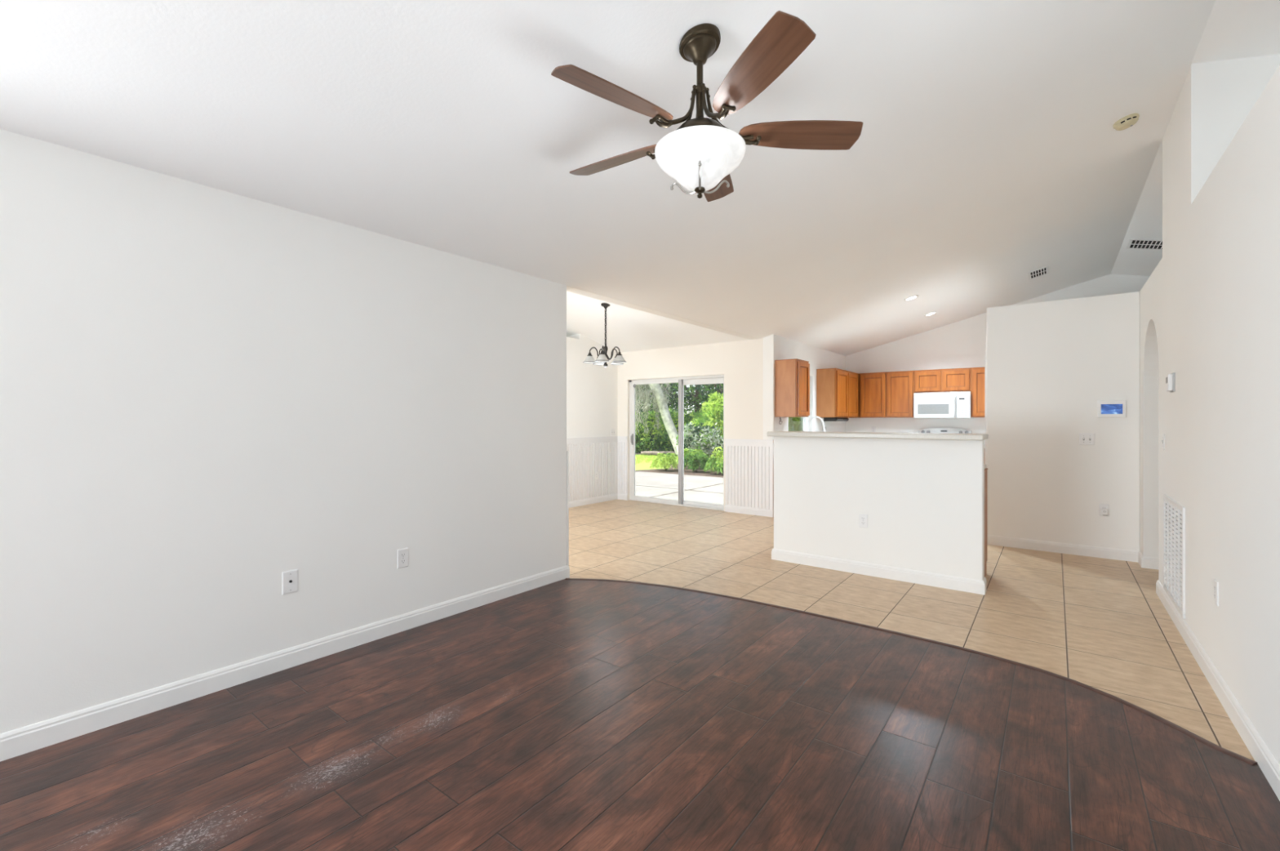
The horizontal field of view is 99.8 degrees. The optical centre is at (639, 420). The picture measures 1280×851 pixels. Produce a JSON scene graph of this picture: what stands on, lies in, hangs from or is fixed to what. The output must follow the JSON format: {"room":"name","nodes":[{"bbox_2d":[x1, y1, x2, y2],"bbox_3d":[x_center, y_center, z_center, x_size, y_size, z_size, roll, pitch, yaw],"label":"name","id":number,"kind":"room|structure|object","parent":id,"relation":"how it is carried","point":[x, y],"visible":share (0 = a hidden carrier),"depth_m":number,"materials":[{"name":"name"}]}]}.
{"room":"empty living room","nodes":[
{"label":"empty living room","id":0,"kind":"room"},
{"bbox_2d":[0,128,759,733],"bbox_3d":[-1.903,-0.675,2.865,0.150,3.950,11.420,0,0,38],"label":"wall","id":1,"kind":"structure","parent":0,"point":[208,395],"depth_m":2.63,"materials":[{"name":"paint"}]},
{"bbox_2d":[0,564,569,760],"bbox_3d":[-3.012,1.246,1.412,0.164,0.108,7.764,0,0,38],"label":"baseboard","id":2,"kind":"structure","parent":1,"relation":"attached to","point":[28,738],"depth_m":2.62,"materials":[{"name":"white paint"}]},
{"bbox_2d":[282,568,297,594],"bbox_3d":[-1.830,0.848,2.823,0.016,0.118,0.074,0,0,38],"label":"plate","id":3,"kind":"object","parent":1,"relation":"attached to","point":[290,578],"visible":1,"depth_m":2.82,"materials":[{"name":"white plastic"}]},
{"bbox_2d":[397,547,408,568],"bbox_3d":[-1.458,0.848,3.314,0.007,0.115,0.070,0,0,38],"label":"wall outlet","id":4,"kind":"object","parent":1,"relation":"attached to","point":[402,553],"visible":1,"depth_m":3.31,"materials":[{"name":"white plastic"}]},
{"bbox_2d":[566,450,568,564],"bbox_3d":[-0.653,0.727,4.489,0.153,0.944,0.018,0,0,38],"label":"wainscot","id":5,"kind":"structure","parent":1,"relation":"attached to","point":[567,451],"depth_m":4.44,"materials":[{"name":"white paint"}]},
{"bbox_2d":[564,577,1257,764],"bbox_3d":[0.990,1.293,3.385,3.778,0.012,0.570,0,0,38],"label":"trim","id":6,"kind":"structure","parent":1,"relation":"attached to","point":[1168,722],"depth_m":2.86,"materials":[{"name":"brown wood"}]},
{"bbox_2d":[566,333,617,437],"bbox_3d":[-2.440,-0.700,6.843,0.785,4.000,6.070,0,0,38],"label":"wall","id":7,"kind":"structure","parent":0,"point":[592,390],"depth_m":8.33,"materials":[{"name":"paint"}]},
{"bbox_2d":[566,435,617,507],"bbox_3d":[-2.167,0.782,6.538,0.020,1.036,5.920,0,0,38],"label":"wainscot","id":8,"kind":"structure","parent":7,"relation":"attached to","point":[588,455],"depth_m":8.40,"materials":[{"name":"paint"}]},
{"bbox_2d":[595,471,598,479],"bbox_3d":[-0.682,0.869,8.462,0.007,0.115,0.070,0,0,38],"label":"wall outlet","id":9,"kind":"object","parent":8,"relation":"attached to","point":[596,473],"visible":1,"depth_m":8.46,"materials":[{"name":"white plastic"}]},
{"bbox_2d":[610,428,615,435],"bbox_3d":[-0.438,0.195,8.789,0.016,0.115,0.116,0,0,38],"label":"light switch","id":10,"kind":"object","parent":7,"relation":"attached to","point":[612,430],"visible":1,"depth_m":8.78,"materials":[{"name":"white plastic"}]},
{"bbox_2d":[0,0,1279,355],"bbox_3d":[1.292,-1.649,2.400,5.480,1.081,14.820,0,0,38],"label":"ceiling","id":11,"kind":"structure","parent":0,"point":[988,153],"depth_m":2.76,"materials":[{"name":"paint"}]},
{"bbox_2d":[551,10,862,201],"bbox_3d":[0.211,-1.278,2.291,1.277,0.676,1.309,0,0,38],"label":"ceiling fan","id":12,"kind":"object","parent":11,"relation":"hanging from","point":[701,154],"visible":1,"depth_m":2.16,"materials":[{"name":"brown wood"}]},
{"bbox_2d":[903,294,919,301],"bbox_3d":[3.409,-1.533,6.770,0.168,0.049,0.171,0,0,32],"label":"recessed light","id":13,"kind":"object","parent":11,"relation":"in","point":[915,296],"visible":1,"depth_m":6.76,"materials":[{"name":"white plastic"}]},
{"bbox_2d":[924,311,937,316],"bbox_3d":[4.202,-1.534,7.794,0.168,0.049,0.171,0,0,32],"label":"recessed light","id":14,"kind":"object","parent":11,"relation":"in","point":[935,312],"visible":1,"depth_m":7.79,"materials":[{"name":"white plastic"}]},
{"bbox_2d":[1027,265,1048,279],"bbox_3d":[4.996,-1.843,6.755,0.210,0.058,0.400,0,0,38],"label":"ceiling vent","id":15,"kind":"object","parent":11,"relation":"in","point":[1045,270],"visible":1,"depth_m":6.74,"materials":[{"name":"white plastic"}]},
{"bbox_2d":[1112,113,1139,130],"bbox_3d":[3.204,-1.961,3.552,0.130,0.066,0.132,0,0,43],"label":"smoke detector","id":16,"kind":"object","parent":11,"relation":"attached to","point":[1128,121],"visible":1,"depth_m":3.52,"materials":[{"name":"plastic"}]},
{"bbox_2d":[1125,239,1162,249],"bbox_3d":[5.741,-1.980,6.080,0.351,0.092,0.400,0,0,38],"label":"ceiling vent","id":17,"kind":"object","parent":11,"relation":"in","point":[1148,244],"visible":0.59,"depth_m":6.10,"materials":[{"name":"white plastic"}]},
{"bbox_2d":[0,578,1279,850],"bbox_3d":[-1.330,1.296,0.370,3.800,0.006,8.165,0,0,38],"label":"floor","id":18,"kind":"structure","parent":0,"point":[563,714],"depth_m":2.06,"materials":[{"name":"brown wood"}]},
{"bbox_2d":[566,291,748,352],"bbox_3d":[-1.541,-1.860,6.057,3.170,1.545,6.120,0,0,38],"label":"ceiling","id":19,"kind":"structure","parent":0,"point":[628,329],"depth_m":7.57,"materials":[{"name":"paint"}]},
{"bbox_2d":[582,302,626,368],"bbox_3d":[-0.427,-1.078,6.908,0.556,0.826,0.551,0,0,38],"label":"chandelier","id":20,"kind":"object","parent":19,"relation":"hanging from","point":[602,357],"visible":1,"depth_m":6.86,"materials":[{"name":"white glass"}]},
{"bbox_2d":[617,337,763,511],"bbox_3d":[0.425,-0.075,8.373,3.260,2.750,0.150,0,0,38],"label":"wall","id":21,"kind":"structure","parent":0,"point":[740,362],"depth_m":7.68,"materials":[{"name":"beige paint"}]},
{"bbox_2d":[617,435,627,500],"bbox_3d":[-0.293,0.782,8.818,0.210,1.036,0.020,0,0,38],"label":"wainscot","id":22,"kind":"structure","parent":21,"relation":"attached to","point":[622,440],"depth_m":8.80,"materials":[{"name":"paint"}]},
{"bbox_2d":[629,374,724,511],"bbox_3d":[0.543,0.323,8.277,1.765,1.955,0.149,0,0,38],"label":"door","id":23,"kind":"structure","parent":21,"relation":"in","point":[714,379],"depth_m":8.23,"materials":[{"name":"white metal"}]},
{"bbox_2d":[724,438,773,516],"bbox_3d":[1.496,0.782,7.440,0.727,1.036,0.022,0,0,38],"label":"wainscot","id":24,"kind":"structure","parent":21,"relation":"attached to","point":[749,463],"depth_m":7.43,"materials":[{"name":"paint"}]},
{"bbox_2d":[763,333,845,516],"bbox_3d":[2.691,0.000,8.522,0.150,2.600,3.150,0,0,38],"label":"wall","id":25,"kind":"structure","parent":0,"point":[775,347],"depth_m":7.68,"materials":[{"name":"paint"}]},
{"bbox_2d":[774,358,809,417],"bbox_3d":[2.082,-0.426,7.342,0.324,0.763,0.441,0,0,38],"label":"upper cabinet","id":26,"kind":"object","parent":25,"relation":"attached to","point":[792,376],"visible":1,"depth_m":7.20,"materials":[{"name":"brown wood"}]},
{"bbox_2d":[788,417,808,431],"bbox_3d":[2.342,-0.210,8.059,0.162,0.960,0.990,0,0,38],"label":"window","id":27,"kind":"structure","parent":25,"relation":"in","point":[795,424],"depth_m":8.18,"materials":[{"name":"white glass"}]},
{"bbox_2d":[822,417,848,430],"bbox_3d":[3.187,0.064,8.816,0.274,0.213,0.620,0,0,38],"label":"under-cabinet radio","id":28,"kind":"object","parent":25,"relation":"attached to","point":[825,419],"visible":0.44,"depth_m":8.59,"materials":[{"name":"black plastic"}]},
{"bbox_2d":[816,368,859,417],"bbox_3d":[3.381,-0.426,9.030,0.324,0.763,1.504,0,0,38],"label":"upper cabinet","id":29,"kind":"object","parent":25,"relation":"attached to","point":[837,390],"visible":0.99,"depth_m":8.51,"materials":[{"name":"brown wood"}]},
{"bbox_2d":[773,436,984,580],"bbox_3d":[1.942,0.725,4.581,1.660,1.150,0.120,0,0,38],"label":"wall","id":30,"kind":"structure","parent":0,"point":[922,500],"depth_m":4.44,"materials":[{"name":"paint"}]},
{"bbox_2d":[858,513,867,528],"bbox_3d":[1.884,0.848,4.546,0.070,0.115,0.007,0,0,38],"label":"wall outlet","id":31,"kind":"object","parent":30,"relation":"attached to","point":[863,517],"visible":1,"depth_m":4.54,"materials":[{"name":"white plastic"}]},
{"bbox_2d":[766,431,988,440],"bbox_3d":[1.962,0.129,4.619,1.696,0.043,0.395,0,0,38],"label":"countertop","id":32,"kind":"structure","parent":30,"relation":"on","point":[940,436],"depth_m":4.42,"materials":[{"name":"stone"}]},
{"bbox_2d":[771,547,986,594],"bbox_3d":[1.938,1.250,4.576,1.688,0.101,0.134,0,0,38],"label":"baseboard","id":33,"kind":"structure","parent":30,"relation":"attached to","point":[957,583],"depth_m":4.43,"materials":[{"name":"white paint"}]},
{"bbox_2d":[568,498,1254,760],"bbox_3d":[0.007,1.375,3.370,8.700,0.150,14.850,0,0,38],"label":"floor","id":34,"kind":"structure","parent":0,"point":[1102,624],"depth_m":3.95,"materials":[{"name":"beige tile"}]},
{"bbox_2d":[917,427,972,433],"bbox_3d":[4.731,0.689,8.466,0.762,1.123,0.726,0,0,38],"label":"range","id":35,"kind":"object","parent":34,"relation":"on","point":[949,430],"visible":0.18,"depth_m":8.67,"materials":[{"name":"white metal"}]},
{"bbox_2d":[984,467,987,577],"bbox_3d":[2.163,0.856,4.874,1.614,0.888,0.604,0,0,38],"label":"base cabinet","id":36,"kind":"object","parent":34,"relation":"on","point":[986,468],"visible":0.05,"depth_m":4.49,"materials":[{"name":"brown wood"}]},
{"bbox_3d":[3.011,0.856,8.299,0.624,0.888,3.084,0,0,38],"label":"base cabinet","id":37,"kind":"object","parent":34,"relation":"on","visible":0},
{"bbox_3d":[3.014,0.393,8.305,0.628,0.036,3.090,0,0,38],"label":"countertop","id":38,"kind":"structure","parent":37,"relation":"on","visible":0},
{"bbox_2d":[807,415,826,431],"bbox_3d":[2.552,0.156,7.847,0.294,0.437,0.110,0,0,38],"label":"kitchen faucet","id":39,"kind":"object","parent":38,"relation":"on","point":[819,417],"visible":0.7,"depth_m":7.85,"materials":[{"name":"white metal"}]},
{"bbox_2d":[845,274,1149,433],"bbox_3d":[5.787,-0.450,8.209,5.440,3.500,0.130,0,0,38],"label":"wall","id":40,"kind":"structure","parent":0,"point":[960,344],"depth_m":8.79,"materials":[{"name":"paint"}]},
{"bbox_2d":[871,426,875,431],"bbox_3d":[4.089,0.170,9.429,0.070,0.115,0.007,0,0,38],"label":"wall outlet","id":41,"kind":"object","parent":40,"relation":"attached to","point":[873,428],"visible":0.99,"depth_m":9.42,"materials":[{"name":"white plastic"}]},
{"bbox_2d":[859,370,914,417],"bbox_3d":[4.206,-0.426,9.139,0.857,0.763,0.324,0,0,38],"label":"upper cabinet","id":42,"kind":"object","parent":40,"relation":"attached to","point":[886,393],"visible":0.99,"depth_m":9.02,"materials":[{"name":"brown wood"}]},
{"bbox_2d":[914,367,971,392],"bbox_3d":[4.859,-0.626,8.637,0.794,0.363,0.324,0,0,38],"label":"upper cabinet","id":43,"kind":"object","parent":40,"relation":"attached to","point":[951,380],"visible":0.95,"depth_m":8.49,"materials":[{"name":"brown wood"}]},
{"bbox_2d":[913,391,973,417],"bbox_3d":[4.826,-0.235,8.583,0.786,0.408,0.450,0,0,38],"label":"microwave","id":44,"kind":"object","parent":43,"relation":"attached to","point":[937,404],"visible":0.98,"depth_m":8.43,"materials":[{"name":"white plastic"}]},
{"bbox_2d":[970,366,984,417],"bbox_3d":[5.351,-0.426,8.258,0.452,0.763,0.324,0,0,38],"label":"upper cabinet","id":45,"kind":"object","parent":40,"relation":"attached to","point":[977,373],"visible":0.45,"depth_m":8.22,"materials":[{"name":"brown wood"}]},
{"bbox_2d":[986,291,1140,551],"bbox_3d":[5.731,0.060,6.107,2.766,2.480,3.270,0,0,38],"label":"wall","id":46,"kind":"structure","parent":0,"point":[1050,364],"depth_m":5.27,"materials":[{"name":"paint"}]},
{"bbox_2d":[984,343,986,467],"bbox_3d":[3.656,0.250,5.691,0.016,2.100,0.060,0,0,38],"label":"trim","id":47,"kind":"structure","parent":46,"relation":"attached to","point":[985,344],"depth_m":5.67,"materials":[{"name":"white paint"}]},
{"bbox_2d":[1079,432,1094,444],"bbox_3d":[4.275,0.181,5.154,0.116,0.115,0.016,0,0,38],"label":"light switch","id":48,"kind":"object","parent":46,"relation":"attached to","point":[1085,438],"visible":1,"depth_m":5.16,"materials":[{"name":"white plastic"}]},
{"bbox_2d":[1098,503,1108,516],"bbox_3d":[4.377,0.848,5.081,0.070,0.115,0.007,0,0,38],"label":"wall outlet","id":49,"kind":"object","parent":46,"relation":"attached to","point":[1100,505],"visible":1,"depth_m":5.09,"materials":[{"name":"white plastic"}]},
{"bbox_2d":[1101,508,1107,515],"bbox_3d":[4.366,0.863,5.062,0.046,0.062,0.038,0,0,38],"label":"plug adapter","id":50,"kind":"object","parent":49,"relation":"attached to","point":[1104,511],"visible":1,"depth_m":5.05,"materials":[{"name":"white plastic"}]},
{"bbox_2d":[1097,400,1126,417],"bbox_3d":[4.413,-0.104,5.041,0.204,0.160,0.028,0,0,38],"label":"wall control panel","id":51,"kind":"object","parent":46,"relation":"attached to","point":[1109,408],"visible":1,"depth_m":5.03,"materials":[{"name":"white plastic"}]},
{"bbox_2d":[987,534,1279,800],"bbox_3d":[1.504,1.250,1.808,1.340,0.101,13.900,0,0,38],"label":"baseboard","id":52,"kind":"structure","parent":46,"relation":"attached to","point":[1255,744],"depth_m":2.97,"materials":[{"name":"white paint"}]},
{"bbox_2d":[1140,53,1279,764],"bbox_3d":[1.758,-0.400,-0.028,1.580,3.400,11.300,0,0,38],"label":"wall","id":53,"kind":"structure","parent":0,"point":[1210,307],"depth_m":2.56,"materials":[{"name":"paint"}]},
{"bbox_2d":[1160,433,1164,449],"bbox_3d":[3.740,0.155,3.856,0.016,0.115,0.070,0,0,38],"label":"light switch","id":54,"kind":"object","parent":53,"relation":"attached to","point":[1163,434],"visible":1,"depth_m":3.83,"materials":[{"name":"white plastic"}]},
{"bbox_2d":[1165,372,1175,392],"bbox_3d":[3.494,-0.247,3.551,0.034,0.124,0.116,0,0,38],"label":"thermostat","id":55,"kind":"object","parent":53,"relation":"attached to","point":[1170,378],"visible":1,"depth_m":3.51,"materials":[{"name":"grey plastic"}]},
{"bbox_2d":[1163,493,1185,618],"bbox_3d":[3.481,0.855,3.517,0.012,0.665,0.740,0,0,38],"label":"air vent","id":56,"kind":"object","parent":53,"relation":"in","point":[1174,513],"visible":1,"depth_m":3.46,"materials":[{"name":"white plastic"}]},
{"bbox_2d":[1213,578,1218,605],"bbox_3d":[2.779,0.830,2.600,0.007,0.115,0.070,0,0,38],"label":"wall outlet","id":57,"kind":"object","parent":53,"relation":"attached to","point":[1215,582],"visible":1,"depth_m":2.59,"materials":[{"name":"white plastic"}]},
{"label":"outside","id":58,"kind":"structure","parent":0,"visible":0},
{"bbox_3d":[6.392,1.545,40.280,51.000,0.210,48.360,0,0,38],"label":"ground","id":59,"kind":"structure","parent":58,"visible":0},
{"bbox_2d":[640,450,665,455],"bbox_3d":[0.520,1.338,21.838,1.016,0.171,0.194,0,0,23],"label":"log","id":60,"kind":"object","parent":59,"relation":"on","point":[646,452],"visible":0.73,"depth_m":21.81,"materials":[{"name":"beige wood"}]},
{"bbox_2d":[635,382,678,456],"bbox_3d":[0.684,-1.058,21.842,4.530,5.513,2.660,0,0,38],"label":"leaning tree","id":61,"kind":"object","parent":59,"relation":"on","point":[661,402],"visible":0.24,"depth_m":21.58,"materials":[{"name":"grey plant"}]},
{"bbox_2d":[635,382,678,413],"bbox_3d":[0.457,-2.071,37.975,6.698,7.065,3.437,0,0,32],"label":"tree","id":62,"kind":"object","parent":59,"relation":"on","point":[664,383],"visible":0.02,"depth_m":37.22,"materials":[{"name":"green plant"}]},
{"bbox_2d":[636,382,688,414],"bbox_3d":[0.936,-1.089,27.557,3.614,5.102,2.366,0,0,38],"label":"tree","id":63,"kind":"object","parent":59,"relation":"on","point":[674,395],"visible":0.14,"depth_m":27.11,"materials":[{"name":"green plant"}]},
{"bbox_2d":[662,450,675,453],"bbox_3d":[1.177,1.338,21.776,0.917,0.171,0.194,0,0,43],"label":"log","id":64,"kind":"object","parent":59,"relation":"on","point":[664,451],"visible":0.3,"depth_m":21.76,"materials":[{"name":"beige wood"}]},
{"bbox_2d":[635,405,723,457],"bbox_3d":[2.357,0.468,22.352,15.800,2.224,1.710,0,0,38],"label":"hedge","id":65,"kind":"object","parent":59,"relation":"on","point":[656,439],"visible":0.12,"depth_m":23.07,"materials":[{"name":"green plant"}]},
{"bbox_2d":[635,461,723,477],"bbox_3d":[3.046,1.419,15.928,6.600,0.039,5.640,0,0,38],"label":"mulch bed","id":66,"kind":"object","parent":59,"relation":"on","point":[686,472],"visible":0.23,"depth_m":14.67,"materials":[{"name":"brown soil"}]},
{"bbox_2d":[649,452,684,470],"bbox_3d":[0.715,1.130,14.973,0.947,0.532,1.002,0,0,38],"label":"fern","id":67,"kind":"object","parent":66,"relation":"on","point":[664,460],"visible":1,"depth_m":14.72,"materials":[{"name":"green plant"}]},
{"bbox_2d":[677,447,707,466],"bbox_3d":[1.555,1.095,15.625,1.039,0.603,1.084,0,0,38],"label":"fern","id":68,"kind":"object","parent":66,"relation":"on","point":[690,451],"visible":0.27,"depth_m":15.46,"materials":[{"name":"green plant"}]},
{"bbox_2d":[684,453,709,471],"bbox_3d":[1.485,1.136,14.585,0.931,0.519,0.894,0,0,38],"label":"fern","id":69,"kind":"object","parent":66,"relation":"on","point":[694,460],"visible":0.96,"depth_m":14.40,"materials":[{"name":"green plant"}]},
{"bbox_2d":[674,421,723,457],"bbox_3d":[2.039,0.690,18.112,1.865,1.426,1.227,0,0,38],"label":"variegated shrub","id":70,"kind":"object","parent":66,"relation":"on","point":[695,434],"visible":0.8,"depth_m":17.87,"materials":[{"name":"green plant"}]},
{"bbox_2d":[688,391,723,455],"bbox_3d":[2.678,0.165,19.941,2.057,2.476,1.640,0,0,38],"label":"shrub","id":71,"kind":"object","parent":66,"relation":"on","point":[717,402],"visible":0.56,"depth_m":19.63,"materials":[{"name":"green plant"}]},
{"bbox_2d":[703,455,723,474],"bbox_3d":[2.087,1.148,13.987,0.876,0.496,0.923,0,0,38],"label":"fern","id":72,"kind":"object","parent":66,"relation":"on","point":[713,464],"visible":0.75,"depth_m":13.81,"materials":[{"name":"green plant"}]},
{"bbox_2d":[709,445,723,459],"bbox_3d":[2.460,1.052,14.976,1.170,0.687,1.034,0,0,-20],"label":"fern","id":73,"kind":"object","parent":66,"relation":"on","point":[720,454],"visible":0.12,"depth_m":14.93,"materials":[{"name":"green plant"}]},
{"bbox_2d":[664,382,720,414],"bbox_3d":[3.256,-1.585,30.466,4.698,6.094,2.690,0,0,38],"label":"tree","id":74,"kind":"object","parent":59,"relation":"on","point":[695,400],"visible":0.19,"depth_m":30.27,"materials":[{"name":"green plant"}]},
{"bbox_2d":[693,383,723,412],"bbox_3d":[3.980,-1.310,24.132,3.602,5.545,2.282,0,0,38],"label":"tree","id":75,"kind":"object","parent":59,"relation":"on","point":[708,389],"visible":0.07,"depth_m":24.45,"materials":[{"name":"green plant"}]},
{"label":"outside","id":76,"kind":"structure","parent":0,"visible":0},
{"bbox_2d":[635,471,723,504],"bbox_3d":[-4.287,1.500,15.040,18.860,0.200,4.670,0,0,38],"label":"patio","id":77,"kind":"structure","parent":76,"point":[707,489],"depth_m":11.27,"materials":[{"name":"concrete"}]},
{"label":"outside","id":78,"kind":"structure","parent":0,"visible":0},
{"bbox_2d":[635,453,678,470],"bbox_3d":[-4.980,1.414,22.166,17.070,0.176,5.740,0,0,38],"label":"lawn","id":79,"kind":"structure","parent":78,"point":[642,461],"depth_m":18.23,"materials":[{"name":"green plant"}]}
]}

